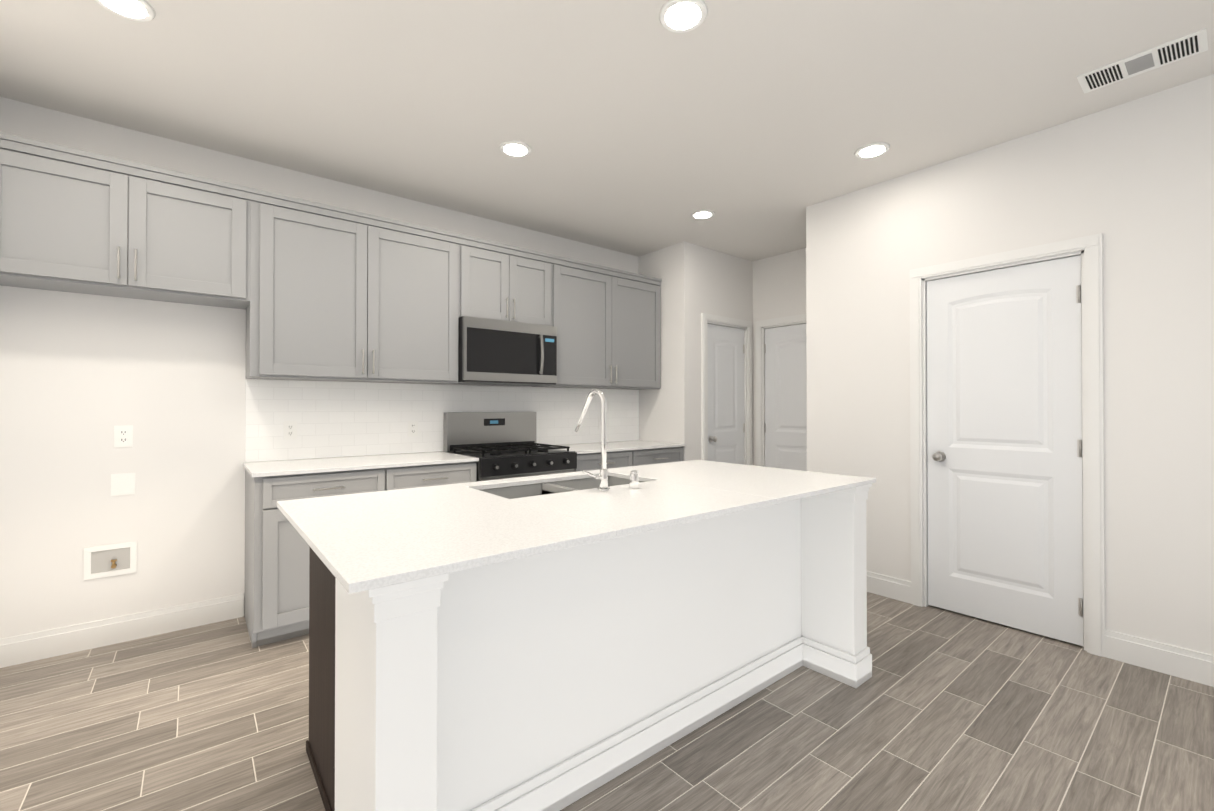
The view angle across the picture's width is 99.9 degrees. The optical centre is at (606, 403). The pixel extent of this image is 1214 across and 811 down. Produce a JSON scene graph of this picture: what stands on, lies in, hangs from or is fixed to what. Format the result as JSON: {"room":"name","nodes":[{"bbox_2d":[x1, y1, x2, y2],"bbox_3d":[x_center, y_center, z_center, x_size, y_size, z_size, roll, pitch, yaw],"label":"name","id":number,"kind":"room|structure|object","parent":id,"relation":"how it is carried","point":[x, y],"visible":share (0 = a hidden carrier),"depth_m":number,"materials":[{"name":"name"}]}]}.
{"room":"kitchen","nodes":[
{"label":"kitchen","id":0,"kind":"room"},
{"bbox_2d":[0,97,637,638],"bbox_3d":[-1.349,-0.096,3.793,4.420,2.740,0.120,0,-1,-39],"label":"wall","id":1,"kind":"structure","parent":0,"point":[82,375],"depth_m":2.74,"materials":[{"name":"white paint"}]},
{"bbox_2d":[84,541,136,579],"bbox_3d":[-2.603,0.827,2.674,0.200,0.165,0.030,0,-1,-39],"label":"outlet box","id":2,"kind":"object","parent":1,"relation":"attached to","point":[110,560],"visible":1,"depth_m":2.68,"materials":[{"name":"white plastic"}]},
{"bbox_2d":[0,593,243,667],"bbox_3d":[-2.537,1.200,2.735,0.955,0.135,0.016,0,-1,-39],"label":"baseboard","id":3,"kind":"structure","parent":1,"relation":"attached to","point":[14,650],"depth_m":2.68,"materials":[{"name":"white wood"}]},
{"bbox_2d":[111,473,134,495],"bbox_3d":[-2.576,0.432,2.715,0.095,0.115,0.004,0,-1,-39],"label":"outlet","id":4,"kind":"object","parent":1,"relation":"attached to","point":[122,483],"visible":1,"depth_m":2.71,"materials":[{"name":"white plastic"}]},
{"bbox_2d":[114,425,132,446],"bbox_3d":[-2.576,0.177,2.716,0.072,0.115,0.007,0,-1,-39],"label":"outlet","id":5,"kind":"object","parent":1,"relation":"attached to","point":[123,435],"visible":1,"depth_m":2.71,"materials":[{"name":"white plastic"}]},
{"bbox_2d":[0,132,255,308],"bbox_3d":[-2.447,-0.875,2.622,0.987,0.622,0.324,0,-1,-39],"label":"upper cabinet","id":6,"kind":"object","parent":1,"relation":"attached to","point":[72,220],"depth_m":2.49,"materials":[{"name":"grey wood"}]},
{"bbox_2d":[244,189,463,383],"bbox_3d":[-1.597,-0.662,3.309,1.200,1.037,0.324,0,-1,-39],"label":"upper cabinet","id":7,"kind":"object","parent":1,"relation":"attached to","point":[318,291],"depth_m":3.13,"materials":[{"name":"grey wood"}]},
{"bbox_2d":[245,379,638,461],"bbox_3d":[-0.924,0.112,4.053,3.189,0.497,0.008,0,-1,-39],"label":"backsplash","id":8,"kind":"structure","parent":1,"relation":"attached to","point":[338,419],"depth_m":3.57,"materials":[{"name":"tile"}]},
{"bbox_2d":[284,421,296,439],"bbox_3d":[-1.980,0.170,3.188,0.072,0.115,0.007,0,-1,-39],"label":"outlet","id":9,"kind":"object","parent":8,"relation":"attached to","point":[290,430],"visible":1,"depth_m":3.19,"materials":[{"name":"white plastic"}]},
{"bbox_2d":[408,421,417,436],"bbox_3d":[-1.393,0.184,3.663,0.072,0.115,0.007,0,-1,-39],"label":"outlet","id":10,"kind":"object","parent":8,"relation":"attached to","point":[412,428],"visible":1,"depth_m":3.66,"materials":[{"name":"white plastic"}]},
{"bbox_2d":[598,416,600,428],"bbox_3d":[-0.053,0.181,4.749,0.072,0.115,0.007,0,-1,-39],"label":"outlet","id":11,"kind":"object","parent":8,"relation":"attached to","point":[599,422],"visible":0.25,"depth_m":4.73,"materials":[{"name":"white plastic"}]},
{"bbox_2d":[464,235,555,326],"bbox_3d":[-0.832,-0.889,3.931,0.770,0.575,0.324,0,-1,-39],"label":"upper cabinet","id":12,"kind":"object","parent":1,"relation":"attached to","point":[504,282],"depth_m":3.80,"materials":[{"name":"grey wood"}]},
{"bbox_2d":[451,316,556,385],"bbox_3d":[-0.793,-0.371,3.879,0.762,0.453,0.443,0,-1,-39],"label":"microwave","id":13,"kind":"object","parent":12,"relation":"attached to","point":[498,352],"visible":1,"depth_m":3.71,"materials":[{"name":"silver metal"}]},
{"bbox_2d":[532,256,661,389],"bbox_3d":[-0.060,-0.654,4.554,1.217,1.037,0.324,0,-1,-39],"label":"upper cabinet","id":14,"kind":"object","parent":1,"relation":"attached to","point":[608,320],"depth_m":4.39,"materials":[{"name":"grey wood"}]},
{"bbox_2d":[0,592,1213,810],"bbox_3d":[1.762,1.286,1.079,5.850,0.060,8.240,0,-1,-39],"label":"floor","id":15,"kind":"structure","parent":0,"point":[942,710],"depth_m":1.94,"materials":[{"name":"tile"}]},
{"bbox_2d":[243,451,478,647],"bbox_3d":[-1.498,0.813,3.169,1.214,0.914,0.650,0,-1,-39],"label":"base cabinet","id":16,"kind":"object","parent":15,"relation":"on","point":[276,590],"visible":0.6,"depth_m":2.71,"materials":[{"name":"grey"}]},
{"bbox_2d":[443,412,576,480],"bbox_3d":[-0.700,0.672,3.760,0.760,1.205,0.711,0,-1,-39],"label":"range","id":17,"kind":"object","parent":15,"relation":"on","point":[502,445],"visible":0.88,"depth_m":3.77,"materials":[{"name":"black metal"}]},
{"bbox_2d":[306,473,875,810],"bbox_3d":[0.045,0.816,2.089,2.176,0.893,1.071,0,-1,-39],"label":"kitchen island","id":18,"kind":"object","parent":15,"relation":"on","point":[559,641],"depth_m":1.65,"materials":[{"name":"white wood"}]},
{"bbox_2d":[277,484,616,596],"bbox_3d":[-0.571,0.355,1.590,0.660,0.020,1.080,0,-1,-39],"label":"island countertop","id":19,"kind":"structure","parent":18,"relation":"on","point":[359,539],"depth_m":1.39,"materials":[{"name":"white stone"}]},
{"bbox_2d":[605,461,875,500],"bbox_3d":[0.595,0.362,2.534,0.820,0.020,1.080,0,-1,-39],"label":"island countertop","id":20,"kind":"structure","parent":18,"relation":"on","point":[763,481],"depth_m":2.40,"materials":[{"name":"white stone"}]},
{"bbox_2d":[542,440,685,471],"bbox_3d":[0.044,0.822,4.418,1.215,0.914,0.650,0,-1,-39],"label":"base cabinet","id":21,"kind":"object","parent":15,"relation":"on","point":[629,453],"visible":0.29,"depth_m":4.23,"materials":[{"name":"grey"}]},
{"bbox_2d":[0,0,1213,261],"bbox_3d":[1.762,-1.524,1.098,5.850,0.080,8.240,0,-1,-39],"label":"ceiling","id":22,"kind":"structure","parent":0,"point":[636,126],"depth_m":2.40,"materials":[{"name":"white paint"}]},
{"bbox_2d":[95,0,155,21],"bbox_3d":[-1.786,-1.474,1.879,0.184,0.009,0.184,0,-1,-39],"label":"recessed light","id":23,"kind":"object","parent":22,"relation":"in","point":[140,10],"visible":1,"depth_m":1.90,"materials":[{"name":"white"}]},
{"bbox_2d":[499,141,531,156],"bbox_3d":[-0.529,-1.466,2.949,0.184,0.009,0.184,0,-1,-39],"label":"recessed light","id":24,"kind":"object","parent":22,"relation":"in","point":[515,148],"visible":1,"depth_m":2.93,"materials":[{"name":"white"}]},
{"bbox_2d":[659,0,707,32],"bbox_3d":[0.289,-1.473,1.939,0.184,0.009,0.184,0,-1,-39],"label":"recessed light","id":25,"kind":"object","parent":22,"relation":"in","point":[679,16],"visible":1,"depth_m":1.93,"materials":[{"name":"white"}]},
{"bbox_2d":[691,210,714,218],"bbox_3d":[0.743,-1.459,3.953,0.184,0.009,0.184,0,-1,-39],"label":"recessed light","id":26,"kind":"object","parent":22,"relation":"in","point":[702,214],"visible":0.98,"depth_m":3.93,"materials":[{"name":"white"}]},
{"bbox_2d":[854,142,889,158],"bbox_3d":[1.542,-1.466,2.966,0.184,0.009,0.184,0,-1,-39],"label":"recessed light","id":27,"kind":"object","parent":22,"relation":"in","point":[872,150],"visible":1,"depth_m":2.95,"materials":[{"name":"white"}]},
{"bbox_2d":[1076,28,1207,93],"bbox_3d":[2.312,-1.472,2.213,0.190,0.007,0.380,0,-1,-39],"label":"ceiling vent","id":28,"kind":"object","parent":22,"relation":"in","point":[1180,48],"visible":1,"depth_m":2.19,"materials":[{"name":"white metal"}]},
{"bbox_2d":[638,241,692,460],"bbox_3d":[0.551,-0.088,4.863,0.120,2.740,0.610,0,-1,-39],"label":"wall","id":29,"kind":"structure","parent":0,"point":[666,412],"depth_m":4.70,"materials":[{"name":"white paint"}]},
{"bbox_2d":[693,244,752,464],"bbox_3d":[1.152,-0.087,5.034,1.030,2.740,0.120,0,-1,-39],"label":"wall","id":30,"kind":"structure","parent":0,"point":[723,284],"depth_m":4.85,"materials":[{"name":"white paint"}]},
{"bbox_2d":[707,324,744,463],"bbox_3d":[1.174,0.260,4.973,0.596,2.021,0.109,0,-1,-39],"label":"pantry door","id":31,"kind":"structure","parent":30,"relation":"in","point":[726,423],"depth_m":4.99,"materials":[{"name":"white wood"}]},
{"bbox_2d":[752,248,805,465],"bbox_3d":[1.931,-0.088,4.796,0.120,2.740,1.230,0,-1,-39],"label":"wall","id":32,"kind":"structure","parent":0,"point":[779,286],"depth_m":5.03,"materials":[{"name":"white paint"}]},
{"bbox_2d":[765,323,806,470],"bbox_3d":[1.804,0.259,4.856,0.109,2.021,0.722,0,-1,-39],"label":"hall door","id":33,"kind":"structure","parent":32,"relation":"in","point":[785,397],"depth_m":4.96,"materials":[{"name":"white wood"}]},
{"bbox_2d":[806,74,1213,654],"bbox_3d":[3.511,-0.112,1.399,0.120,2.740,6.280,0,-1,-39],"label":"wall","id":34,"kind":"structure","parent":0,"point":[1132,182],"depth_m":2.54,"materials":[{"name":"white paint"}]},
{"bbox_2d":[867,571,910,603],"bbox_3d":[1.710,1.205,3.506,0.016,0.135,0.703,0,-1,-39],"label":"baseboard","id":35,"kind":"structure","parent":34,"relation":"attached to","point":[879,584],"depth_m":3.33,"materials":[{"name":"white wood"}]},
{"bbox_2d":[927,255,1083,645],"bbox_3d":[2.216,0.246,2.901,0.109,2.021,0.716,0,-1,-39],"label":"closet door","id":36,"kind":"structure","parent":34,"relation":"in","point":[1004,449],"depth_m":2.87,"materials":[{"name":"white wood"}]},
{"bbox_2d":[910,233,1104,656],"bbox_3d":[2.253,0.210,2.932,0.143,2.117,0.884,0,-1,-39],"label":"door frame","id":37,"kind":"structure","parent":34,"relation":"attached to","point":[1089,249],"depth_m":2.62,"materials":[{"name":"white wood"}]},
{"bbox_2d":[1105,629,1213,686],"bbox_3d":[3.961,1.186,0.727,0.016,0.135,4.683,0,-1,-39],"label":"baseboard","id":38,"kind":"structure","parent":34,"relation":"attached to","point":[1186,664],"depth_m":2.39,"materials":[{"name":"white wood"}]}
]}

